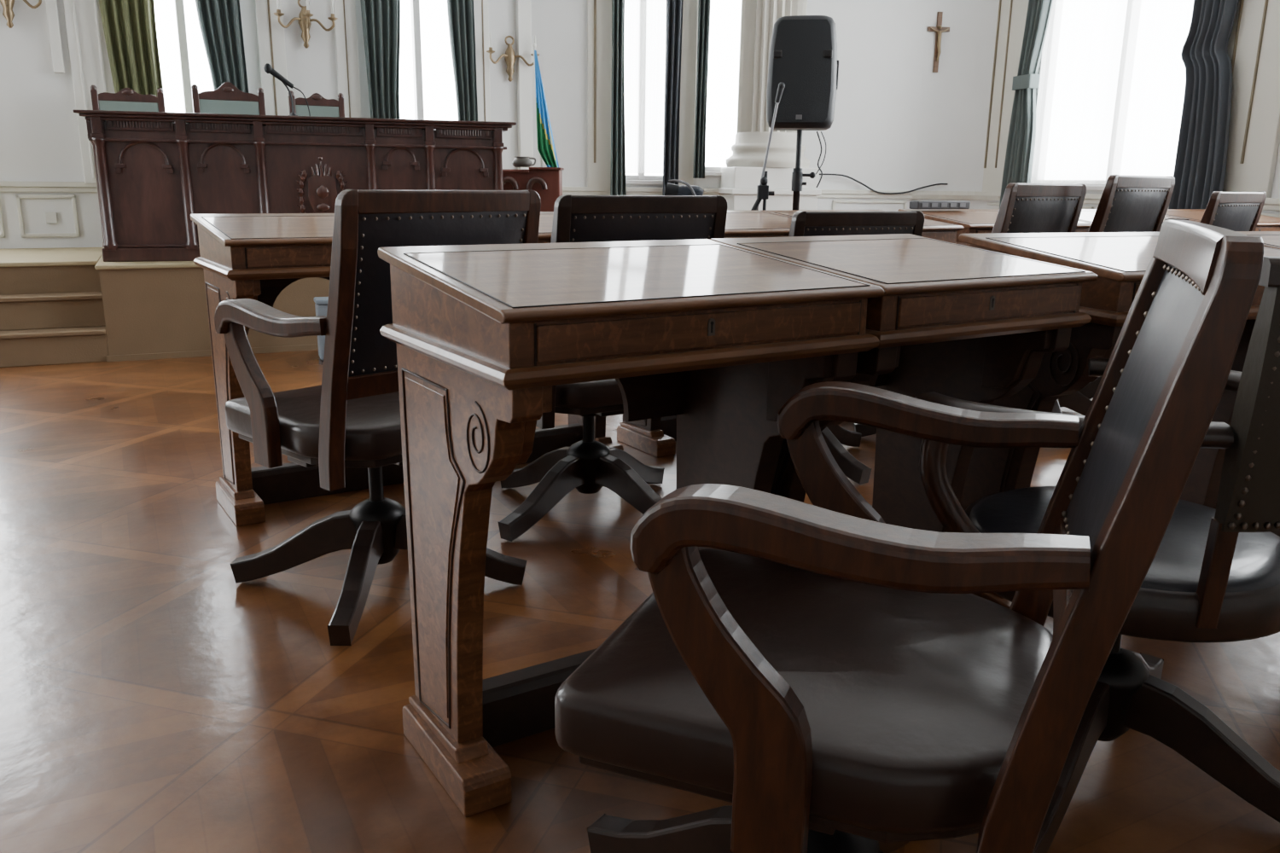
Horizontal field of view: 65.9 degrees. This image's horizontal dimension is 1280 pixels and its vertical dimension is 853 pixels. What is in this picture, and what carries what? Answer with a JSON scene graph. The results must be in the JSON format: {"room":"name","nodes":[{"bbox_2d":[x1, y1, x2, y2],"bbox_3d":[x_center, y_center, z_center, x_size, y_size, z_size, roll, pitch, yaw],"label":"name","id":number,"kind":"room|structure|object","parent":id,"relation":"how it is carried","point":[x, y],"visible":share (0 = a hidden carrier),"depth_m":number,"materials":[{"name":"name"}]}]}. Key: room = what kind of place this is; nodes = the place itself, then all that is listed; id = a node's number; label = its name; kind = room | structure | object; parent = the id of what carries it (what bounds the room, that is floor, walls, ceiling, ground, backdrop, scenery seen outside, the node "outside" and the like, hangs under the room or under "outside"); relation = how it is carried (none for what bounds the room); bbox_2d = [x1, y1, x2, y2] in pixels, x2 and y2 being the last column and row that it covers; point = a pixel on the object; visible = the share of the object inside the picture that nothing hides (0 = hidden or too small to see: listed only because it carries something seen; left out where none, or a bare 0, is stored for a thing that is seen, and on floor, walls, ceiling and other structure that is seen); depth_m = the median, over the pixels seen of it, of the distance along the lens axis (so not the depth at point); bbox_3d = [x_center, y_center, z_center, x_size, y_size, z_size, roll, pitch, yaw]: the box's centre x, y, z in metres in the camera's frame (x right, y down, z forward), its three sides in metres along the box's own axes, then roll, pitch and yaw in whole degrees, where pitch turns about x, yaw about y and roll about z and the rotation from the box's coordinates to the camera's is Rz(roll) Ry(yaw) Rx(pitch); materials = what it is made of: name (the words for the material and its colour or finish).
{"room":"council chamber","nodes":[
{"label":"council chamber","id":0,"kind":"room"},
{"bbox_2d":[0,247,200,269],"bbox_3d":[-3.714,-0.930,5.416,7.400,0.022,1.865,-6,15,-25],"label":"floor","id":1,"kind":"structure","parent":0,"point":[57,256],"depth_m":5.16,"materials":[{"name":"beige wood"}]},
{"bbox_2d":[89,84,165,111],"bbox_3d":[-2.885,-1.474,5.666,0.381,0.934,0.446,-7,16,-27],"label":"chair","id":2,"kind":"object","parent":1,"relation":"on","point":[126,99],"visible":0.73,"depth_m":5.73,"materials":[{"name":"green fabric"}]},
{"bbox_2d":[191,81,266,115],"bbox_3d":[-2.392,-1.551,5.888,0.406,0.987,0.446,-7,16,-27],"label":"chair","id":3,"kind":"object","parent":1,"relation":"on","point":[227,99],"visible":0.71,"depth_m":5.95,"materials":[{"name":"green fabric"}]},
{"bbox_2d":[72,109,516,261],"bbox_3d":[-1.818,-1.323,5.505,2.190,0.745,0.571,-3,15,-16],"label":"bench","id":4,"kind":"object","parent":1,"relation":"on","point":[154,171],"visible":0.8,"depth_m":5.19,"materials":[{"name":"brown wood"}]},
{"bbox_2d":[263,63,310,116],"bbox_3d":[-1.943,-1.846,5.460,0.239,0.292,0.102,-7,16,-27],"label":"desk microphone","id":5,"kind":"object","parent":4,"relation":"on","point":[267,67],"visible":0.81,"depth_m":5.43,"materials":[{"name":"black plastic"}]},
{"bbox_2d":[287,90,345,117],"bbox_3d":[-1.932,-1.581,6.106,0.336,0.954,0.446,-7,16,-27],"label":"chair","id":6,"kind":"object","parent":1,"relation":"on","point":[318,105],"visible":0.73,"depth_m":6.18,"materials":[{"name":"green fabric"}]},
{"bbox_2d":[502,167,564,211],"bbox_3d":[-0.708,-1.389,6.345,0.420,0.535,0.303,1,14,-1],"label":"lectern","id":7,"kind":"object","parent":1,"relation":"on","point":[547,182],"visible":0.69,"depth_m":6.19,"materials":[{"name":"red wood"}]},
{"bbox_2d":[512,157,535,167],"bbox_3d":[-0.734,-1.665,6.214,0.142,0.062,0.127,2,14,6],"label":"jug","id":8,"kind":"object","parent":7,"relation":"on","point":[518,161],"visible":1,"depth_m":6.17,"materials":[{"name":"grey metal"}]},
{"bbox_2d":[532,42,558,167],"bbox_3d":[-0.641,-1.889,6.700,0.240,1.335,0.240,-8,16,-32],"label":"flag","id":9,"kind":"object","parent":1,"relation":"on","point":[546,148],"visible":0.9,"depth_m":6.64,"materials":[{"name":"multicoloured fabric"}]},
{"bbox_2d":[0,0,533,249],"bbox_3d":[-4.122,-2.282,5.545,7.419,3.500,0.220,-6,16,-27],"label":"wall","id":10,"kind":"structure","parent":0,"point":[39,136],"depth_m":5.95,"materials":[{"name":"white paint"}]},
{"bbox_2d":[0,0,41,28],"bbox_3d":[-3.571,-2.421,5.562,0.367,0.315,0.196,0,14,-4],"label":"wall sconce","id":11,"kind":"object","parent":10,"relation":"attached to","point":[8,5],"visible":1,"depth_m":5.62,"materials":[{"name":"gold metal"}]},
{"bbox_2d":[0,194,80,238],"bbox_3d":[-5.315,-1.073,5.080,4.240,0.250,0.014,-6,16,-27],"label":"trim","id":12,"kind":"structure","parent":10,"relation":"attached to","point":[18,197],"depth_m":5.94,"materials":[{"name":"white paint"}]},
{"bbox_2d":[0,180,97,192],"bbox_3d":[-4.076,-1.377,5.656,7.419,0.062,0.034,-6,16,-27],"label":"trim","id":13,"kind":"structure","parent":10,"relation":"attached to","point":[5,186],"depth_m":5.91,"materials":[{"name":"white paint"}]},
{"bbox_2d":[45,211,58,223],"bbox_3d":[-3.558,-1.263,5.972,0.060,0.070,0.012,-6,16,-27],"label":"wall socket","id":14,"kind":"object","parent":10,"relation":"attached to","point":[51,217],"visible":1,"depth_m":5.97,"materials":[{"name":"white plastic"}]},
{"bbox_2d":[45,0,64,73],"bbox_3d":[-3.405,-3.005,5.588,0.055,1.900,0.050,-6,16,-27],"label":"trim","id":15,"kind":"structure","parent":10,"relation":"attached to","point":[51,6],"depth_m":5.75,"materials":[{"name":"white paint"}]},
{"bbox_2d":[153,0,214,112],"bbox_3d":[-2.831,-2.613,6.072,0.710,2.080,0.142,-6,16,-27],"label":"window","id":16,"kind":"structure","parent":10,"relation":"in","point":[183,61],"depth_m":6.18,"materials":[{"name":"glass"}]},
{"bbox_2d":[98,0,163,96],"bbox_3d":[-3.012,-2.426,5.870,0.390,2.550,0.076,-6,16,-27],"label":"curtain","id":17,"kind":"object","parent":16,"relation":"hanging from","point":[129,26],"visible":0.38,"depth_m":5.90,"materials":[{"name":"green fabric"}]},
{"bbox_2d":[194,0,249,93],"bbox_3d":[-2.604,-2.472,6.077,0.330,2.550,0.076,-6,16,-27],"label":"curtain","id":18,"kind":"object","parent":16,"relation":"hanging from","point":[219,20],"visible":0.43,"depth_m":6.12,"materials":[{"name":"teal fabric"}]},
{"bbox_2d":[63,0,490,183],"bbox_3d":[-2.205,-2.836,6.276,2.590,2.530,0.045,-6,16,-27],"label":"trim","id":19,"kind":"structure","parent":10,"relation":"attached to","point":[88,52],"depth_m":6.29,"materials":[{"name":"white paint"}]},
{"bbox_2d":[273,0,337,48],"bbox_3d":[-2.124,-2.584,6.295,0.367,0.315,0.196,0,14,-4],"label":"wall sconce","id":20,"kind":"object","parent":10,"relation":"attached to","point":[304,19],"visible":1,"depth_m":6.32,"materials":[{"name":"gold metal"}]},
{"bbox_2d":[276,0,279,9],"bbox_3d":[-2.269,-2.670,6.194,0.016,0.105,0.015,-6,16,-27],"label":"candle","id":21,"kind":"object","parent":20,"relation":"on","point":[277,1],"depth_m":6.19,"materials":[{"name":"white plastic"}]},
{"bbox_2d":[306,0,308,10],"bbox_3d":[-2.090,-2.671,6.208,0.016,0.105,0.015,-6,16,-27],"label":"candle","id":22,"kind":"object","parent":20,"relation":"on","point":[307,1],"depth_m":6.21,"materials":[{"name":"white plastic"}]},
{"bbox_2d":[330,0,333,13],"bbox_3d":[-1.976,-2.703,6.342,0.016,0.105,0.015,-6,16,-27],"label":"candle","id":23,"kind":"object","parent":20,"relation":"on","point":[332,2],"depth_m":6.34,"materials":[{"name":"white wax"}]},
{"bbox_2d":[399,0,458,120],"bbox_3d":[-1.522,-2.761,6.734,0.700,2.080,0.142,-6,16,-27],"label":"window","id":24,"kind":"structure","parent":10,"relation":"in","point":[427,81],"depth_m":6.87,"materials":[{"name":"glass"}]},
{"bbox_2d":[360,0,400,118],"bbox_3d":[-1.694,-2.575,6.537,0.320,2.550,0.076,-6,16,-27],"label":"curtain","id":25,"kind":"object","parent":24,"relation":"hanging from","point":[381,19],"visible":0.51,"depth_m":6.56,"materials":[{"name":"teal fabric"}]},
{"bbox_2d":[447,0,477,121],"bbox_3d":[-1.228,-2.628,6.773,0.230,2.550,0.075,-6,16,-27],"label":"curtain","id":26,"kind":"object","parent":24,"relation":"hanging from","point":[461,13],"visible":0.5,"depth_m":6.80,"materials":[{"name":"teal fabric"}]},
{"bbox_2d":[486,31,539,81],"bbox_3d":[-0.908,-2.606,6.980,0.394,0.315,0.135,-6,16,-27],"label":"wall sconce","id":27,"kind":"object","parent":10,"relation":"attached to","point":[509,55],"visible":0.84,"depth_m":6.98,"materials":[{"name":"gold metal"}]},
{"bbox_2d":[488,31,491,46],"bbox_3d":[-1.036,-2.683,6.849,0.016,0.105,0.015,-6,16,-27],"label":"candle","id":28,"kind":"object","parent":27,"relation":"on","point":[490,34],"depth_m":6.84,"materials":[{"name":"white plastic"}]},
{"bbox_2d":[515,0,533,169],"bbox_3d":[-0.823,-2.991,6.972,0.100,2.530,0.050,-6,16,-27],"label":"trim","id":29,"kind":"structure","parent":10,"relation":"attached to","point":[523,16],"depth_m":7.08,"materials":[{"name":"white paint"}]},
{"bbox_2d":[0,349,1279,852],"bbox_3d":[-0.176,0.303,2.596,10.570,0.001,10.590,-8,16,-32],"label":"floor","id":30,"kind":"structure","parent":0,"point":[153,700],"depth_m":1.93,"materials":[{"name":"brown wood"}]},
{"bbox_2d":[0,325,109,367],"bbox_3d":[-4.741,-0.236,4.203,4.400,0.162,0.315,-6,15,-25],"label":"stair step","id":31,"kind":"structure","parent":30,"relation":"on","point":[62,346],"depth_m":4.90,"materials":[{"name":"beige wood"}]},
{"bbox_2d":[0,291,105,331],"bbox_3d":[-4.769,-0.410,4.225,4.400,0.162,0.176,-6,15,-25],"label":"stair step","id":32,"kind":"structure","parent":31,"relation":"on","point":[60,310],"depth_m":4.99,"materials":[{"name":"beige wood"}]},
{"bbox_2d":[0,265,329,361],"bbox_3d":[-3.535,-0.600,5.103,7.400,0.463,1.012,-6,15,-25],"label":"platform","id":33,"kind":"object","parent":30,"relation":"on","point":[149,314],"visible":0.36,"depth_m":5.09,"materials":[{"name":"beige wood"}]},
{"bbox_2d":[190,213,403,526],"bbox_3d":[-0.860,-0.177,2.794,0.625,0.820,0.461,-8,17,-32],"label":"writing desk","id":34,"kind":"object","parent":30,"relation":"on","point":[253,256],"visible":0.3,"depth_m":2.68,"materials":[{"name":"brown wood"}]},
{"bbox_2d":[313,296,328,360],"bbox_3d":[-1.589,-0.513,5.159,0.190,0.315,0.150,-5,15,-22],"label":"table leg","id":35,"kind":"object","parent":30,"relation":"on","point":[321,305],"visible":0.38,"depth_m":5.08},
{"bbox_2d":[214,189,541,645],"bbox_3d":[-0.580,-0.067,2.182,0.598,0.896,0.585,13,18,40],"label":"swivel armchair","id":36,"kind":"object","parent":30,"relation":"on","point":[352,419],"visible":0.66,"depth_m":1.98,"materials":[{"name":"brown wood"}]},
{"bbox_2d":[517,211,623,465],"bbox_3d":[-0.340,-0.253,3.126,0.612,0.820,0.461,-8,17,-32],"label":"writing desk","id":37,"kind":"object","parent":30,"relation":"on","point":[547,440],"visible":0.06,"depth_m":3.34,"materials":[{"name":"brown wood"}]},
{"bbox_2d":[497,194,727,541],"bbox_3d":[-0.136,-0.186,2.709,0.593,0.884,0.643,-4,15,-18],"label":"swivel armchair","id":38,"kind":"object","parent":30,"relation":"on","point":[588,465],"visible":0.42,"depth_m":2.52,"materials":[{"name":"black leather"}]},
{"bbox_2d":[377,238,884,817],"bbox_3d":[-0.024,0.134,1.582,0.625,0.820,0.461,-8,16,-32],"label":"writing desk","id":39,"kind":"object","parent":30,"relation":"on","point":[716,337],"visible":0.77,"depth_m":1.45,"materials":[{"name":"brown wood"}]},
{"bbox_2d":[616,210,791,457],"bbox_3d":[0.297,-0.341,3.512,0.632,0.820,0.461,-8,16,-32],"label":"writing desk","id":40,"kind":"object","parent":30,"relation":"on","point":[655,437],"visible":0.1,"depth_m":3.45,"materials":[{"name":"brown wood"}]},
{"bbox_2d":[664,179,703,195],"bbox_3d":[0.152,-0.807,3.455,0.142,0.111,0.088,1,14,2],"label":"bag","id":41,"kind":"object","parent":40,"relation":"on","point":[672,189],"visible":0.55,"depth_m":3.43,"materials":[{"name":"grey fabric"}]},
{"bbox_2d":[750,81,785,210],"bbox_3d":[0.640,-1.008,5.037,0.459,1.424,0.405,1,14,0],"label":"microphone stand","id":42,"kind":"object","parent":30,"relation":"on","point":[763,193],"visible":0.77,"depth_m":5.01,"materials":[{"name":"grey metal"}]},
{"bbox_2d":[717,0,821,210],"bbox_3d":[0.952,-2.592,7.154,0.660,3.450,0.620,-1,14,-7],"label":"fluted column","id":43,"kind":"structure","parent":30,"relation":"on","point":[740,180],"depth_m":7.06,"materials":[{"name":"paint"}]},
{"bbox_2d":[791,129,815,209],"bbox_3d":[0.917,-0.998,5.393,0.472,1.192,0.541,3,14,10],"label":"speaker stand","id":44,"kind":"object","parent":30,"relation":"on","point":[797,174],"visible":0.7,"depth_m":5.30,"materials":[{"name":"black metal"}]},
{"bbox_2d":[766,15,838,130],"bbox_3d":[0.855,-1.848,5.186,0.367,0.552,0.304,3,14,10],"label":"loudspeaker","id":45,"kind":"object","parent":44,"relation":"on","point":[803,49],"visible":1,"depth_m":5.06,"materials":[{"name":"black plastic"}]},
{"bbox_2d":[815,131,826,187],"bbox_3d":[0.964,-1.425,5.276,0.061,0.293,0.017,-3,14,-15],"label":"cable","id":46,"kind":"object","parent":45,"relation":"hanging from","point":[817,131],"visible":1,"depth_m":5.27,"materials":[{"name":"black plastic"}]},
{"bbox_2d":[788,210,924,484],"bbox_3d":[0.518,-0.288,3.246,0.628,0.839,0.675,-2,14,-10],"label":"swivel armchair","id":47,"kind":"object","parent":30,"relation":"on","point":[803,224],"visible":0.2,"depth_m":2.95,"materials":[{"name":"black leather"}]},
{"bbox_2d":[761,209,964,244],"bbox_3d":[0.833,-0.416,3.844,0.632,0.820,0.461,-8,16,-32],"label":"writing desk","id":48,"kind":"object","parent":30,"relation":"on","point":[934,229],"visible":0.06,"depth_m":3.71,"materials":[{"name":"brown wood"}]},
{"bbox_2d":[709,233,1097,532],"bbox_3d":[0.465,0.062,1.896,0.537,0.820,0.461,-8,16,-32],"label":"writing desk","id":49,"kind":"object","parent":30,"relation":"on","point":[957,321],"visible":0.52,"depth_m":1.77,"materials":[{"name":"brown wood"}]},
{"bbox_2d":[554,218,1264,852],"bbox_3d":[0.245,0.221,1.091,0.668,0.884,0.619,2,14,7],"label":"swivel armchair","id":50,"kind":"object","parent":30,"relation":"on","point":[834,674],"visible":1,"depth_m":0.89,"materials":[{"name":"black leather"}]},
{"bbox_2d":[853,182,1086,436],"bbox_3d":[1.164,-0.399,3.546,0.585,0.926,0.598,-11,18,-38],"label":"swivel armchair","id":51,"kind":"object","parent":30,"relation":"on","point":[1024,207],"visible":0.27,"depth_m":3.22,"materials":[{"name":"black leather"}]},
{"bbox_2d":[897,200,1091,245],"bbox_3d":[1.494,-0.529,4.255,0.672,0.856,0.461,-5,15,-23],"label":"writing desk","id":52,"kind":"object","parent":30,"relation":"on","point":[974,221],"depth_m":4.12,"materials":[{"name":"brown wood"}]},
{"bbox_2d":[921,203,965,207],"bbox_3d":[1.295,-0.945,4.211,0.232,0.017,0.005,-5,15,-23],"label":"socket","id":53,"kind":"object","parent":52,"relation":"attached to","point":[923,205],"depth_m":4.21,"materials":[{"name":"white plastic"}]},
{"bbox_2d":[914,256,1279,852],"bbox_3d":[0.723,0.142,1.526,0.634,0.840,0.625,-2,14,-10],"label":"swivel armchair","id":54,"kind":"object","parent":30,"relation":"on","point":[1213,575],"visible":0.62,"depth_m":1.38,"materials":[{"name":"black leather"}]},
{"bbox_2d":[1051,174,1175,415],"bbox_3d":[1.580,-0.466,3.771,0.533,0.957,0.582,-11,18,-38],"label":"swivel armchair","id":55,"kind":"object","parent":30,"relation":"on","point":[1127,203],"visible":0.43,"depth_m":3.45,"materials":[{"name":"black leather"}]},
{"bbox_2d":[958,232,1279,609],"bbox_3d":[1.081,0.003,2.167,0.672,0.820,0.461,-5,15,-21],"label":"writing desk","id":56,"kind":"object","parent":30,"relation":"on","point":[1120,261],"visible":0.33,"depth_m":2.03,"materials":[{"name":"brown wood"}]},
{"bbox_2d":[1078,209,1199,231],"bbox_3d":[2.116,-0.569,4.523,0.672,0.820,0.461,-5,15,-23],"label":"writing desk","id":57,"kind":"object","parent":30,"relation":"on","point":[1087,215],"visible":0.02,"depth_m":4.41,"materials":[{"name":"brown wood"}]},
{"bbox_2d":[1059,191,1266,407],"bbox_3d":[2.108,-0.505,4.064,0.585,0.906,0.598,-11,18,-38],"label":"swivel armchair","id":58,"kind":"object","parent":30,"relation":"on","point":[1232,211],"visible":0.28,"depth_m":3.75,"materials":[{"name":"black leather"}]},
{"bbox_2d":[1165,209,1279,231],"bbox_3d":[2.740,-0.626,4.784,0.672,0.820,0.461,-5,15,-23],"label":"writing desk","id":59,"kind":"object","parent":30,"relation":"on","point":[1265,223],"visible":0.06,"depth_m":4.59,"materials":[{"name":"brown wood"}]},
{"bbox_2d":[1215,231,1279,536],"bbox_3d":[1.719,-0.046,2.397,0.672,0.820,0.461,-4,15,-19],"label":"writing desk","id":60,"kind":"object","parent":30,"relation":"on","point":[1271,239],"visible":0.02,"depth_m":2.37,"materials":[{"name":"brown wood"}]},
{"bbox_2d":[530,0,927,211],"bbox_3d":[0.890,-2.690,7.443,3.396,3.500,0.220,-1,14,-7],"label":"wall","id":61,"kind":"structure","parent":0,"point":[871,139],"depth_m":7.43,"materials":[{"name":"white paint"}]},
{"bbox_2d":[593,0,596,162],"bbox_3d":[-0.320,-3.043,7.041,0.017,2.250,0.012,-1,14,-8],"label":"trim","id":62,"kind":"structure","parent":61,"relation":"attached to","point":[595,1],"depth_m":7.17,"materials":[{"name":"beige paint"}]},
{"bbox_2d":[587,0,698,187],"bbox_3d":[0.021,-3.016,7.114,0.800,2.530,0.031,-1,14,-8],"label":"trim","id":63,"kind":"structure","parent":61,"relation":"attached to","point":[598,173],"depth_m":7.23,"materials":[{"name":"white paint"}]},
{"bbox_2d":[623,0,666,184],"bbox_3d":[0.021,-2.850,7.213,0.480,2.100,0.142,-1,14,-7],"label":"window","id":64,"kind":"structure","parent":61,"relation":"in","point":[645,20],"depth_m":7.36,"materials":[{"name":"glass"}]},
{"bbox_2d":[610,0,626,195],"bbox_3d":[-0.150,-2.791,7.069,0.120,2.350,0.075,-1,14,-7],"label":"curtain","id":65,"kind":"object","parent":64,"relation":"hanging from","point":[618,187],"visible":0.94,"depth_m":7.18,"materials":[{"name":"fabric"}]},
{"bbox_2d":[662,0,683,195],"bbox_3d":[0.251,-2.799,7.122,0.150,2.350,0.075,-1,14,-7],"label":"curtain","id":66,"kind":"object","parent":64,"relation":"hanging from","point":[674,8],"visible":0.83,"depth_m":7.21,"materials":[{"name":"fabric"}]},
{"bbox_2d":[692,0,741,175],"bbox_3d":[0.607,-2.896,7.282,0.420,2.030,0.142,-1,14,-7],"label":"window","id":67,"kind":"structure","parent":61,"relation":"in","point":[725,15],"depth_m":7.43,"materials":[{"name":"glass"}]},
{"bbox_2d":[692,0,710,178],"bbox_3d":[0.466,-2.900,7.125,0.120,2.150,0.075,-1,14,-7],"label":"curtain","id":68,"kind":"object","parent":67,"relation":"hanging from","point":[704,6],"visible":1,"depth_m":7.23,"materials":[{"name":"fabric"}]},
{"bbox_2d":[562,186,922,198],"bbox_3d":[0.895,-1.783,7.541,3.396,0.062,0.032,-1,14,-7],"label":"trim","id":69,"kind":"structure","parent":61,"relation":"attached to","point":[566,190],"depth_m":7.50,"materials":[{"name":"white paint"}]},
{"bbox_2d":[832,199,907,209],"bbox_3d":[0.685,-1.494,7.593,2.820,0.500,0.014,-1,14,-7],"label":"trim","id":70,"kind":"structure","parent":61,"relation":"attached to","point":[904,202],"depth_m":7.67,"materials":[{"name":"white paint"}]},
{"bbox_2d":[819,173,948,194],"bbox_3d":[1.904,-1.870,7.625,1.181,0.150,0.014,-1,14,-7],"label":"cable","id":71,"kind":"object","parent":61,"relation":"attached to","point":[850,177],"visible":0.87,"depth_m":7.63,"materials":[{"name":"black plastic"}]},
{"bbox_2d":[912,0,1000,209],"bbox_3d":[2.460,-2.654,7.377,0.669,3.500,0.150,10,17,33],"label":"wall","id":72,"kind":"structure","parent":0,"point":[955,99],"depth_m":7.50,"materials":[{"name":"white paint"}]},
{"bbox_2d":[927,11,949,72],"bbox_3d":[2.246,-2.892,7.432,0.170,0.430,0.055,-1,14,-7],"label":"crucifix","id":73,"kind":"object","parent":72,"relation":"attached to","point":[939,28],"visible":1,"depth_m":7.42,"materials":[{"name":"brown wood"}]},
{"bbox_2d":[912,191,999,200],"bbox_3d":[2.443,-1.775,7.586,0.671,0.062,0.192,10,17,33],"label":"trim","id":74,"kind":"structure","parent":72,"relation":"attached to","point":[925,194],"depth_m":7.64,"materials":[{"name":"white paint"}]},
{"bbox_2d":[1030,3,1279,214],"bbox_3d":[3.255,-2.135,5.326,0.220,3.500,4.788,-3,14,-13],"label":"wall","id":75,"kind":"structure","parent":0,"point":[1039,92],"depth_m":6.82,"materials":[{"name":"white paint"}]},
{"bbox_2d":[999,0,1053,207],"bbox_3d":[2.694,-2.521,6.748,0.082,2.650,0.420,-3,14,-13],"label":"curtain","id":76,"kind":"object","parent":75,"relation":"hanging from","point":[1021,143],"visible":0.8,"depth_m":6.82,"materials":[{"name":"fabric"}]},
{"bbox_2d":[1034,0,1193,190],"bbox_3d":[2.995,-2.524,6.048,0.142,2.100,1.620,-3,14,-13],"label":"window","id":77,"kind":"structure","parent":75,"relation":"in","point":[1114,88],"depth_m":6.29,"materials":[{"name":"glass"}]},
{"bbox_2d":[982,0,1279,198],"bbox_3d":[2.937,-2.707,6.014,0.033,2.530,2.630,-3,14,-13],"label":"trim","id":78,"kind":"structure","parent":75,"relation":"attached to","point":[1256,173],"depth_m":5.17,"materials":[{"name":"white paint"}]},
{"bbox_2d":[987,202,1279,217],"bbox_3d":[2.946,-1.148,6.313,0.014,0.500,2.750,-3,14,-13],"label":"trim","id":79,"kind":"structure","parent":75,"relation":"attached to","point":[988,203],"depth_m":6.39,"materials":[{"name":"white paint"}]},
{"bbox_2d":[992,192,1279,210],"bbox_3d":[3.122,-1.252,5.515,0.031,0.062,4.788,-3,14,-13],"label":"trim","id":80,"kind":"structure","parent":75,"relation":"attached to","point":[1271,204],"depth_m":5.10,"materials":[{"name":"white paint"}]},
{"bbox_2d":[1168,0,1239,209],"bbox_3d":[3.065,-2.195,5.247,0.076,2.550,0.420,-3,14,-13],"label":"curtain","id":81,"kind":"object","parent":75,"relation":"hanging from","point":[1200,167],"visible":0.78,"depth_m":5.34,"materials":[{"name":"fabric"}]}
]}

